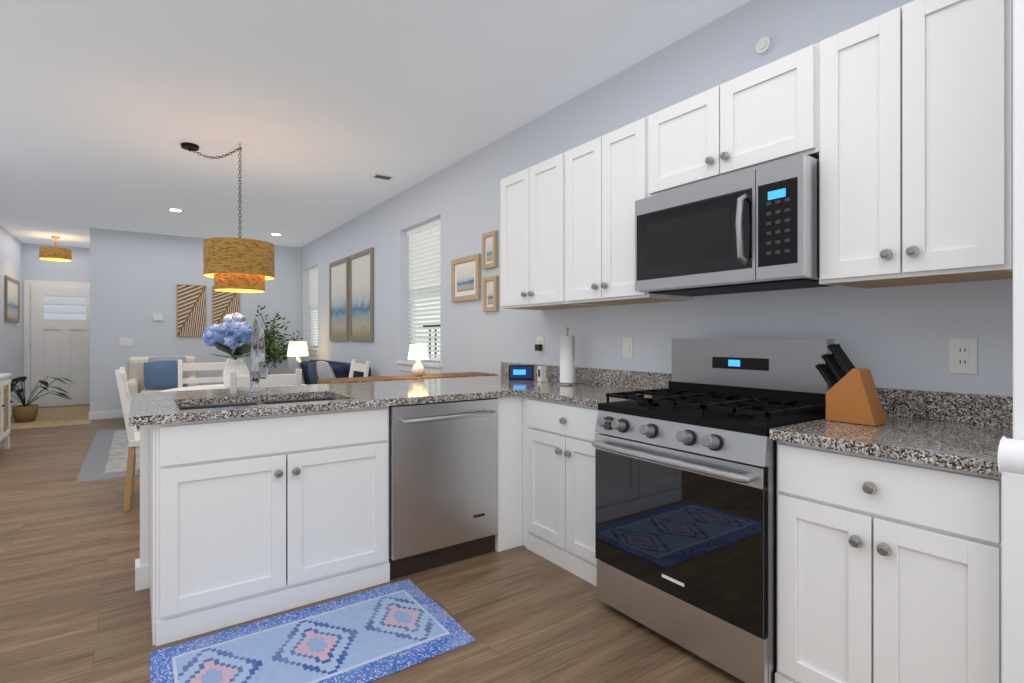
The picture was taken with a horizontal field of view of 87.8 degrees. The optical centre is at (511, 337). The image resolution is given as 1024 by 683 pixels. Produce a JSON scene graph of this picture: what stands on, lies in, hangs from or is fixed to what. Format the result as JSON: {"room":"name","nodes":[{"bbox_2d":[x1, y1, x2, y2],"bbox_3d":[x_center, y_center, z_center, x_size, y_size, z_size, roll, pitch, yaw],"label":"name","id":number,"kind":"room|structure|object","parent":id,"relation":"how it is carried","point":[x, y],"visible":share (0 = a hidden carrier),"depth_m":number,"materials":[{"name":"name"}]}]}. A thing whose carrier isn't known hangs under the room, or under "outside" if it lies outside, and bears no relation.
{"room":"dining room and kitchen","nodes":[
{"label":"dining room and kitchen","id":0,"kind":"room"},
{"bbox_2d":[0,225,21,407],"bbox_3d":[-4.359,-0.191,3.352,0.170,2.720,13.440,0,0,-35],"label":"wall","id":1,"kind":"structure","parent":0,"point":[10,332],"depth_m":8.01,"materials":[{"name":"grey paint"}]},
{"bbox_2d":[4,275,19,322],"bbox_3d":[-7.499,-0.556,7.990,0.028,0.650,1.000,0,0,-35],"label":"framed picture","id":2,"kind":"object","parent":1,"relation":"attached to","point":[11,299],"visible":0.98,"depth_m":7.92,"materials":[{"name":"beige"}]},
{"bbox_2d":[22,243,89,406],"bbox_3d":[-7.699,-0.191,9.115,1.000,2.720,0.170,0,0,-35],"label":"wall","id":3,"kind":"structure","parent":0,"point":[75,269],"depth_m":8.97,"materials":[{"name":"grey paint"}]},
{"bbox_2d":[24,280,89,406],"bbox_3d":[-7.617,0.112,9.017,0.979,2.115,0.083,0,0,-35],"label":"door","id":4,"kind":"structure","parent":3,"relation":"attached to","point":[59,348],"depth_m":8.99,"materials":[{"name":"white wood"}]},
{"bbox_2d":[90,228,300,411],"bbox_3d":[-5.418,-0.191,9.375,3.030,2.720,2.370,0,0,-35],"label":"wall","id":5,"kind":"structure","parent":0,"point":[136,278],"depth_m":7.96,"materials":[{"name":"grey paint"}]},
{"bbox_2d":[89,410,123,419],"bbox_3d":[-4.815,1.117,8.342,2.854,0.105,0.014,0,0,-35],"label":"baseboard","id":6,"kind":"structure","parent":5,"relation":"attached to","point":[104,415],"depth_m":7.63,"materials":[{"name":"white wood"}]},
{"bbox_2d":[119,338,133,345],"bbox_3d":[-5.628,0.069,7.772,0.170,0.120,0.010,0,0,-35],"label":"switch plate","id":7,"kind":"object","parent":5,"relation":"attached to","point":[122,341],"depth_m":7.77,"materials":[{"name":"white plastic"}]},
{"bbox_2d":[153,313,162,320],"bbox_3d":[-5.309,-0.306,7.987,0.130,0.110,0.025,0,0,-35],"label":"switch plate","id":8,"kind":"object","parent":5,"relation":"attached to","point":[156,316],"depth_m":7.98,"materials":[{"name":"white plastic"}]},
{"bbox_2d":[177,284,205,336],"bbox_3d":[-4.956,-0.411,8.232,0.390,0.800,0.028,0,0,-35],"label":"framed picture","id":9,"kind":"object","parent":5,"relation":"attached to","point":[191,310],"visible":0.85,"depth_m":8.23,"materials":[{"name":"brown wood"}]},
{"bbox_2d":[212,286,239,324],"bbox_3d":[-4.567,-0.446,8.505,0.390,0.730,0.028,0,0,-35],"label":"framed picture","id":10,"kind":"object","parent":5,"relation":"attached to","point":[224,304],"visible":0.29,"depth_m":8.48,"materials":[{"name":"brown wood"}]},
{"bbox_2d":[0,405,744,682],"bbox_3d":[-2.711,1.219,4.512,4.200,0.100,13.440,0,0,-35],"label":"floor","id":11,"kind":"structure","parent":0,"point":[75,606],"depth_m":2.31,"materials":[{"name":"brown wood"}]},
{"bbox_2d":[0,373,12,448],"bbox_3d":[-5.090,0.774,4.966,0.468,0.790,1.310,0,0,-35],"label":"cabinet","id":12,"kind":"object","parent":11,"relation":"on","point":[5,406],"visible":1,"depth_m":5.42,"materials":[{"name":"white wood"}]},
{"bbox_2d":[11,405,91,429],"bbox_3d":[-6.793,1.166,7.968,0.888,0.005,2.558,0,0,-35],"label":"rug","id":13,"kind":"object","parent":11,"relation":"on","point":[60,416],"visible":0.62,"depth_m":7.64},
{"bbox_2d":[11,376,73,422],"bbox_3d":[-6.674,0.853,7.536,0.799,0.622,1.107,0,0,-35],"label":"floor plant","id":14,"kind":"object","parent":13,"relation":"on","point":[25,412],"visible":0.94,"depth_m":7.38,"materials":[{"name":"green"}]},
{"bbox_2d":[75,426,139,482],"bbox_3d":[-3.424,1.166,6.150,2.308,0.005,3.008,0,0,-35],"label":"area rug","id":15,"kind":"object","parent":11,"relation":"on","point":[106,457],"visible":0.27,"depth_m":5.15,"materials":[{"name":"grey fabric"}]},
{"bbox_2d":[127,356,198,396],"bbox_3d":[-4.784,0.710,7.302,0.848,0.904,0.886,0,0,-35],"label":"armchair","id":16,"kind":"object","parent":15,"relation":"on","point":[147,374],"visible":0.6,"depth_m":7.26,"materials":[{"name":"beige fabric"}]},
{"bbox_2d":[178,359,228,387],"bbox_3d":[-2.818,0.686,4.925,0.460,0.950,0.509,0,0,-35],"label":"dining chair","id":17,"kind":"object","parent":15,"relation":"on","point":[199,367],"visible":0.1,"depth_m":5.07,"materials":[{"name":"white wood"}]},
{"bbox_2d":[287,357,370,384],"bbox_3d":[-2.569,0.715,6.691,0.920,0.892,2.050,0,0,-35],"label":"sofa","id":18,"kind":"object","parent":15,"relation":"on","point":[313,371],"visible":0.27,"depth_m":6.31,"materials":[{"name":"blue fabric"}]},
{"bbox_3d":[-3.182,0.866,7.910,0.480,0.595,0.480,0,0,-35],"label":"round side table","id":19,"kind":"object","parent":15,"relation":"on","visible":0},
{"bbox_2d":[287,342,308,362],"bbox_3d":[-3.182,0.318,7.910,0.300,0.500,0.300,0,0,-35],"label":"light","id":20,"kind":"object","parent":19,"relation":"on","point":[297,349],"visible":0.65,"depth_m":7.80,"materials":[{"name":"white fabric"}]},
{"bbox_2d":[115,367,139,511],"bbox_3d":[-2.544,0.694,3.858,0.525,0.950,0.475,0,0,-35],"label":"dining chair","id":21,"kind":"object","parent":11,"relation":"on","point":[133,433],"visible":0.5,"depth_m":3.58,"materials":[{"name":"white wood"}]},
{"bbox_2d":[161,384,306,391],"bbox_3d":[-2.227,0.794,4.363,1.100,0.750,1.100,0,0,-35],"label":"dining table","id":22,"kind":"object","parent":11,"relation":"on","point":[215,386],"visible":0.08,"depth_m":4.44,"materials":[{"name":"white"}]},
{"bbox_2d":[202,312,252,388],"bbox_3d":[-2.211,0.107,4.222,0.419,0.621,0.443,0,0,-35],"label":"vase","id":23,"kind":"object","parent":22,"relation":"on","point":[230,333],"visible":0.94,"depth_m":4.20,"materials":[{"name":"white ceramic"}]},
{"bbox_2d":[135,397,389,645],"bbox_3d":[-1.181,0.748,2.545,0.979,0.842,0.700,0,0,-35],"label":"base cabinet","id":24,"kind":"object","parent":11,"relation":"on","point":[244,519],"depth_m":2.24,"materials":[{"name":"white wood"}]},
{"bbox_2d":[129,362,553,425],"bbox_3d":[-0.727,0.358,3.016,2.334,0.334,1.030,0,0,-35],"label":"countertop","id":25,"kind":"structure","parent":24,"relation":"on","point":[150,408],"depth_m":2.67,"materials":[{"name":"stone"}]},
{"bbox_2d":[248,316,271,393],"bbox_3d":[-1.256,0.091,2.688,0.111,0.398,0.217,0,0,-35],"label":"sink faucet","id":26,"kind":"object","parent":25,"relation":"on","point":[257,347],"visible":1,"depth_m":2.72,"materials":[{"name":"silver metal"}]},
{"bbox_2d":[509,365,533,379],"bbox_3d":[0.064,0.239,3.636,0.170,0.100,0.042,0,0,3],"label":"clock","id":27,"kind":"object","parent":25,"relation":"on","point":[521,372],"visible":1,"depth_m":3.62,"materials":[{"name":"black plastic"}]},
{"bbox_2d":[537,366,545,381],"bbox_3d":[0.194,0.239,3.493,0.042,0.100,0.040,0,0,-35],"label":"sensor","id":28,"kind":"object","parent":25,"relation":"on","point":[541,373],"visible":1,"depth_m":3.48,"materials":[{"name":"white plastic"}]},
{"bbox_2d":[227,305,302,374],"bbox_3d":[-3.881,0.324,8.239,1.271,1.690,1.162,0,0,-35],"label":"ficus tree","id":29,"kind":"object","parent":11,"relation":"on","point":[271,349],"visible":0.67,"depth_m":8.36,"materials":[{"name":"green plant"}]},
{"bbox_2d":[230,369,301,387],"bbox_3d":[-1.774,0.694,3.753,0.460,0.950,0.509,0,0,-35],"label":"dining chair","id":30,"kind":"object","parent":11,"relation":"on","point":[269,380],"visible":0.04,"depth_m":3.57,"materials":[{"name":"white wood"}]},
{"bbox_2d":[150,579,475,682],"bbox_3d":[-0.738,1.165,2.012,1.037,0.008,0.638,0,0,-35],"label":"runner rug","id":31,"kind":"object","parent":11,"relation":"on","point":[371,635],"visible":1,"depth_m":2.01,"materials":[{"name":"blue fabric"}]},
{"bbox_2d":[349,359,369,376],"bbox_3d":[-1.640,0.694,4.935,0.509,0.950,0.460,0,0,-35],"label":"dining chair","id":32,"kind":"object","parent":11,"relation":"on","point":[364,368],"visible":0.19,"depth_m":5.05,"materials":[{"name":"white wood"}]},
{"bbox_2d":[317,372,496,383],"bbox_3d":[-0.724,0.727,3.886,1.270,0.884,0.330,0,0,-35],"label":"table","id":33,"kind":"object","parent":11,"relation":"on","point":[382,378],"visible":0.06,"depth_m":3.77,"materials":[{"name":"brown wood"}]},
{"bbox_2d":[408,344,427,375],"bbox_3d":[-0.690,0.169,3.916,0.150,0.230,0.150,0,0,-35],"label":"light","id":34,"kind":"object","parent":33,"relation":"on","point":[417,352],"visible":0.98,"depth_m":3.87,"materials":[{"name":"white fabric"}]},
{"bbox_2d":[389,398,497,579],"bbox_3d":[-0.476,0.750,2.928,0.602,0.838,0.647,0,0,-35],"label":"dishwasher","id":35,"kind":"object","parent":11,"relation":"on","point":[443,483],"visible":0.79,"depth_m":2.69,"materials":[{"name":"silver metal"}]},
{"bbox_2d":[495,397,502,551],"bbox_3d":[-0.551,0.748,2.989,0.706,0.842,0.700,0,0,-35],"label":"base cabinet","id":36,"kind":"object","parent":11,"relation":"on","point":[498,537],"depth_m":2.91,"materials":[{"name":"white wood"}]},
{"bbox_2d":[503,396,522,550],"bbox_3d":[-0.209,0.748,3.230,0.167,0.842,0.700,0,0,-35],"label":"base cabinet","id":37,"kind":"object","parent":11,"relation":"on","point":[513,405],"depth_m":2.95,"materials":[{"name":"white wood"}]},
{"bbox_2d":[523,396,597,586],"bbox_3d":[0.467,0.748,2.835,0.583,0.842,0.722,0,0,-35],"label":"base cabinet","id":38,"kind":"object","parent":11,"relation":"on","point":[558,487],"depth_m":2.70,"materials":[{"name":"white wood"}]},
{"bbox_2d":[517,366,671,407],"bbox_3d":[0.477,0.258,2.817,0.594,0.134,0.681,0,0,-35],"label":"countertop","id":39,"kind":"structure","parent":38,"relation":"on","point":[593,385],"depth_m":2.98,"materials":[{"name":"stone"}]},
{"bbox_2d":[556,327,577,384],"bbox_3d":[0.344,0.114,3.299,0.136,0.351,0.136,0,0,-35],"label":"paper towel holder","id":40,"kind":"object","parent":39,"relation":"on","point":[567,359],"visible":1,"depth_m":3.25,"materials":[{"name":"white paper"}]},
{"bbox_2d":[592,339,834,682],"bbox_3d":[0.830,0.588,2.176,0.732,1.163,0.761,0,0,-35],"label":"gas range","id":41,"kind":"object","parent":11,"relation":"on","point":[686,510],"visible":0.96,"depth_m":1.98,"materials":[{"name":"silver metal"}]},
{"bbox_2d":[775,441,1000,682],"bbox_3d":[1.248,0.748,1.653,0.666,0.842,0.560,0,0,-35],"label":"base cabinet","id":42,"kind":"object","parent":11,"relation":"on","point":[888,570],"visible":0.85,"depth_m":1.46,"materials":[{"name":"white wood"}]},
{"bbox_2d":[769,387,1012,475],"bbox_3d":[1.249,0.258,1.658,0.664,0.134,0.554,0,0,-35],"label":"countertop","id":43,"kind":"structure","parent":42,"relation":"on","point":[961,431],"depth_m":1.65,"materials":[{"name":"stone"}]},
{"bbox_2d":[815,344,886,425],"bbox_3d":[1.162,0.156,1.839,0.090,0.268,0.200,0,0,-35],"label":"knife block","id":44,"kind":"object","parent":43,"relation":"on","point":[852,396],"visible":1,"depth_m":1.80,"materials":[{"name":"brown wood"}]},
{"bbox_2d":[0,0,750,247],"bbox_3d":[-2.711,-1.601,4.512,4.200,0.100,13.440,0,0,-35],"label":"ceiling","id":45,"kind":"structure","parent":0,"point":[320,113],"depth_m":3.41,"materials":[{"name":"white paint"}]},
{"bbox_2d":[39,236,71,260],"bbox_3d":[-7.029,-1.373,8.199,0.380,0.354,0.380,0,0,-35],"label":"light","id":46,"kind":"object","parent":45,"relation":"hanging from","point":[55,253],"visible":1,"depth_m":8.09,"materials":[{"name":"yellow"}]},
{"bbox_2d":[167,208,182,211],"bbox_3d":[-4.098,-1.548,6.483,0.169,0.006,0.169,0,0,-41],"label":"recessed light","id":47,"kind":"object","parent":45,"relation":"in","point":[180,210],"depth_m":6.48,"materials":[{"name":"white"}]},
{"bbox_2d":[181,142,274,292],"bbox_3d":[-2.253,-0.961,4.248,0.641,1.180,0.598,0,0,-35],"label":"light","id":48,"kind":"object","parent":45,"relation":"hanging from","point":[239,265],"visible":1,"depth_m":4.08,"materials":[{"name":"orange"}]},
{"bbox_2d":[372,173,393,179],"bbox_3d":[-1.242,-1.542,5.117,0.180,0.015,0.120,0,0,-35],"label":"ceiling vent","id":49,"kind":"object","parent":45,"relation":"in","point":[382,176],"visible":1,"depth_m":5.09,"materials":[{"name":"white metal"}]},
{"bbox_2d":[301,0,1012,396],"bbox_3d":[-0.381,-0.191,4.702,0.170,2.720,11.070,0,0,-35],"label":"wall","id":50,"kind":"structure","parent":0,"point":[897,338],"depth_m":2.95,"materials":[{"name":"grey paint"}]},
{"bbox_2d":[307,306,317,354],"bbox_3d":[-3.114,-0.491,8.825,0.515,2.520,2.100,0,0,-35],"label":"window","id":51,"kind":"structure","parent":50,"relation":"in","point":[312,350],"depth_m":8.74,"materials":[{"name":"white"}]},
{"bbox_2d":[308,266,317,346],"bbox_3d":[-3.219,-0.498,8.752,0.050,1.295,0.880,0,0,-35],"label":"window blind","id":52,"kind":"object","parent":51,"relation":"attached to","point":[313,284],"visible":0.62,"depth_m":8.87,"materials":[{"name":"white plastic"}]},
{"bbox_2d":[329,257,348,340],"bbox_3d":[-2.412,-0.511,7.412,0.028,1.120,0.820,0,0,-35],"label":"picture","id":53,"kind":"object","parent":50,"relation":"attached to","point":[338,300],"visible":1,"depth_m":7.38,"materials":[{"name":"beige"}]},
{"bbox_2d":[349,247,373,340],"bbox_3d":[-1.894,-0.511,6.676,0.028,1.120,0.820,0,0,-35],"label":"picture","id":54,"kind":"object","parent":50,"relation":"attached to","point":[361,295],"visible":1,"depth_m":6.65,"materials":[{"name":"beige"}]},
{"bbox_2d":[396,284,441,373],"bbox_3d":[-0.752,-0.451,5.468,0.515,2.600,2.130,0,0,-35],"label":"window","id":55,"kind":"structure","parent":50,"relation":"in","point":[430,368],"depth_m":5.77,"materials":[{"name":"white"}]},
{"bbox_2d":[407,218,439,360],"bbox_3d":[-0.856,-0.459,5.395,0.050,1.375,0.910,0,0,-35],"label":"window blind","id":56,"kind":"object","parent":55,"relation":"attached to","point":[424,256],"visible":0.62,"depth_m":5.43,"materials":[{"name":"white plastic"}]},
{"bbox_2d":[451,254,480,301],"bbox_3d":[-0.398,-0.498,4.550,0.028,0.375,0.460,0,0,-35],"label":"picture","id":57,"kind":"object","parent":50,"relation":"attached to","point":[466,278],"visible":1,"depth_m":4.53,"materials":[{"name":"beige wood"}]},
{"bbox_2d":[482,230,497,268],"bbox_3d":[-0.177,-0.694,4.237,0.028,0.285,0.195,0,0,-35],"label":"picture","id":58,"kind":"object","parent":50,"relation":"attached to","point":[489,249],"visible":1,"depth_m":4.22,"materials":[{"name":"beige wood"}]},
{"bbox_2d":[483,276,497,311],"bbox_3d":[-0.170,-0.344,4.227,0.028,0.275,0.190,0,0,-35],"label":"picture","id":59,"kind":"object","parent":50,"relation":"attached to","point":[490,293],"visible":1,"depth_m":4.22,"materials":[{"name":"beige wood"}]},
{"bbox_2d":[500,172,535,309],"bbox_3d":[0.171,-0.618,3.467,0.349,0.858,0.387,0,0,-35],"label":"upper cabinet","id":60,"kind":"object","parent":50,"relation":"attached to","point":[510,185],"depth_m":3.44,"materials":[{"name":"white wood"}]},
{"bbox_2d":[535,336,543,353],"bbox_3d":[0.188,0.054,3.715,0.034,0.120,0.075,0,0,-35],"label":"electrical outlet","id":61,"kind":"object","parent":50,"relation":"attached to","point":[539,347],"depth_m":3.70,"materials":[{"name":"white plastic"}]},
{"bbox_2d":[520,158,567,309],"bbox_3d":[0.343,-0.618,3.222,0.349,0.858,0.455,0,0,-35],"label":"upper cabinet","id":62,"kind":"object","parent":50,"relation":"attached to","point":[536,180],"depth_m":3.21,"materials":[{"name":"white wood"}]},
{"bbox_2d":[552,142,623,307],"bbox_3d":[0.517,-0.618,2.975,0.349,0.858,0.428,0,0,-35],"label":"upper cabinet","id":63,"kind":"object","parent":50,"relation":"attached to","point":[569,168],"depth_m":2.95,"materials":[{"name":"white wood"}]},
{"bbox_2d":[588,123,643,304],"bbox_3d":[0.673,-0.618,2.753,0.349,0.858,0.359,0,0,-35],"label":"upper cabinet","id":64,"kind":"object","parent":50,"relation":"attached to","point":[610,154],"depth_m":2.70,"materials":[{"name":"white wood"}]},
{"bbox_2d":[623,337,632,357],"bbox_3d":[0.664,0.059,3.059,0.010,0.120,0.075,0,0,-35],"label":"switch plate","id":65,"kind":"object","parent":50,"relation":"attached to","point":[627,341],"depth_m":3.05,"materials":[{"name":"white plastic"}]},
{"bbox_2d":[632,88,711,302],"bbox_3d":[0.866,-0.618,2.478,0.349,0.858,0.453,0,0,-35],"label":"upper cabinet","id":66,"kind":"object","parent":50,"relation":"attached to","point":[672,146],"depth_m":2.41,"materials":[{"name":"white wood"}]},
{"bbox_2d":[712,45,811,179],"bbox_3d":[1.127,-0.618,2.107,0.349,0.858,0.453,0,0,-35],"label":"upper cabinet","id":67,"kind":"object","parent":50,"relation":"attached to","point":[762,116],"depth_m":2.04,"materials":[{"name":"white wood"}]},
{"bbox_2d":[635,155,831,296],"bbox_3d":[0.936,-0.418,2.250,0.492,0.430,0.759,0,0,-35],"label":"microwave","id":68,"kind":"object","parent":67,"relation":"attached to","point":[754,230],"visible":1,"depth_m":2.06,"materials":[{"name":"silver metal"}]},
{"bbox_2d":[756,37,772,54],"bbox_3d":[1.127,-1.306,2.383,0.030,0.068,0.068,0,0,-35],"label":"smoke detector","id":69,"kind":"object","parent":50,"relation":"attached to","point":[764,45],"visible":0.96,"depth_m":2.37,"materials":[{"name":"white plastic"}]},
{"bbox_2d":[812,19,887,288],"bbox_3d":[1.308,-0.618,1.850,0.349,0.858,0.315,0,0,-35],"label":"upper cabinet","id":70,"kind":"object","parent":50,"relation":"attached to","point":[841,62],"depth_m":1.81,"materials":[{"name":"white wood"}]},
{"bbox_2d":[872,0,1012,286],"bbox_3d":[1.419,-0.618,1.692,0.349,0.858,0.315,0,0,-35],"label":"upper cabinet","id":71,"kind":"object","parent":50,"relation":"attached to","point":[897,123],"depth_m":1.59,"materials":[{"name":"white wood"}]},
{"bbox_2d":[949,338,977,373],"bbox_3d":[1.539,0.064,1.817,0.008,0.120,0.075,0,0,-35],"label":"electrical outlet","id":72,"kind":"object","parent":50,"relation":"attached to","point":[963,355],"depth_m":1.81,"materials":[{"name":"white plastic"}]},
{"bbox_2d":[998,0,1023,682],"bbox_3d":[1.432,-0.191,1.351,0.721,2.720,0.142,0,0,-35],"label":"refrigerator","id":73,"kind":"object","parent":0,"point":[1011,461],"depth_m":1.21,"materials":[{"name":"white metal"}]}
]}

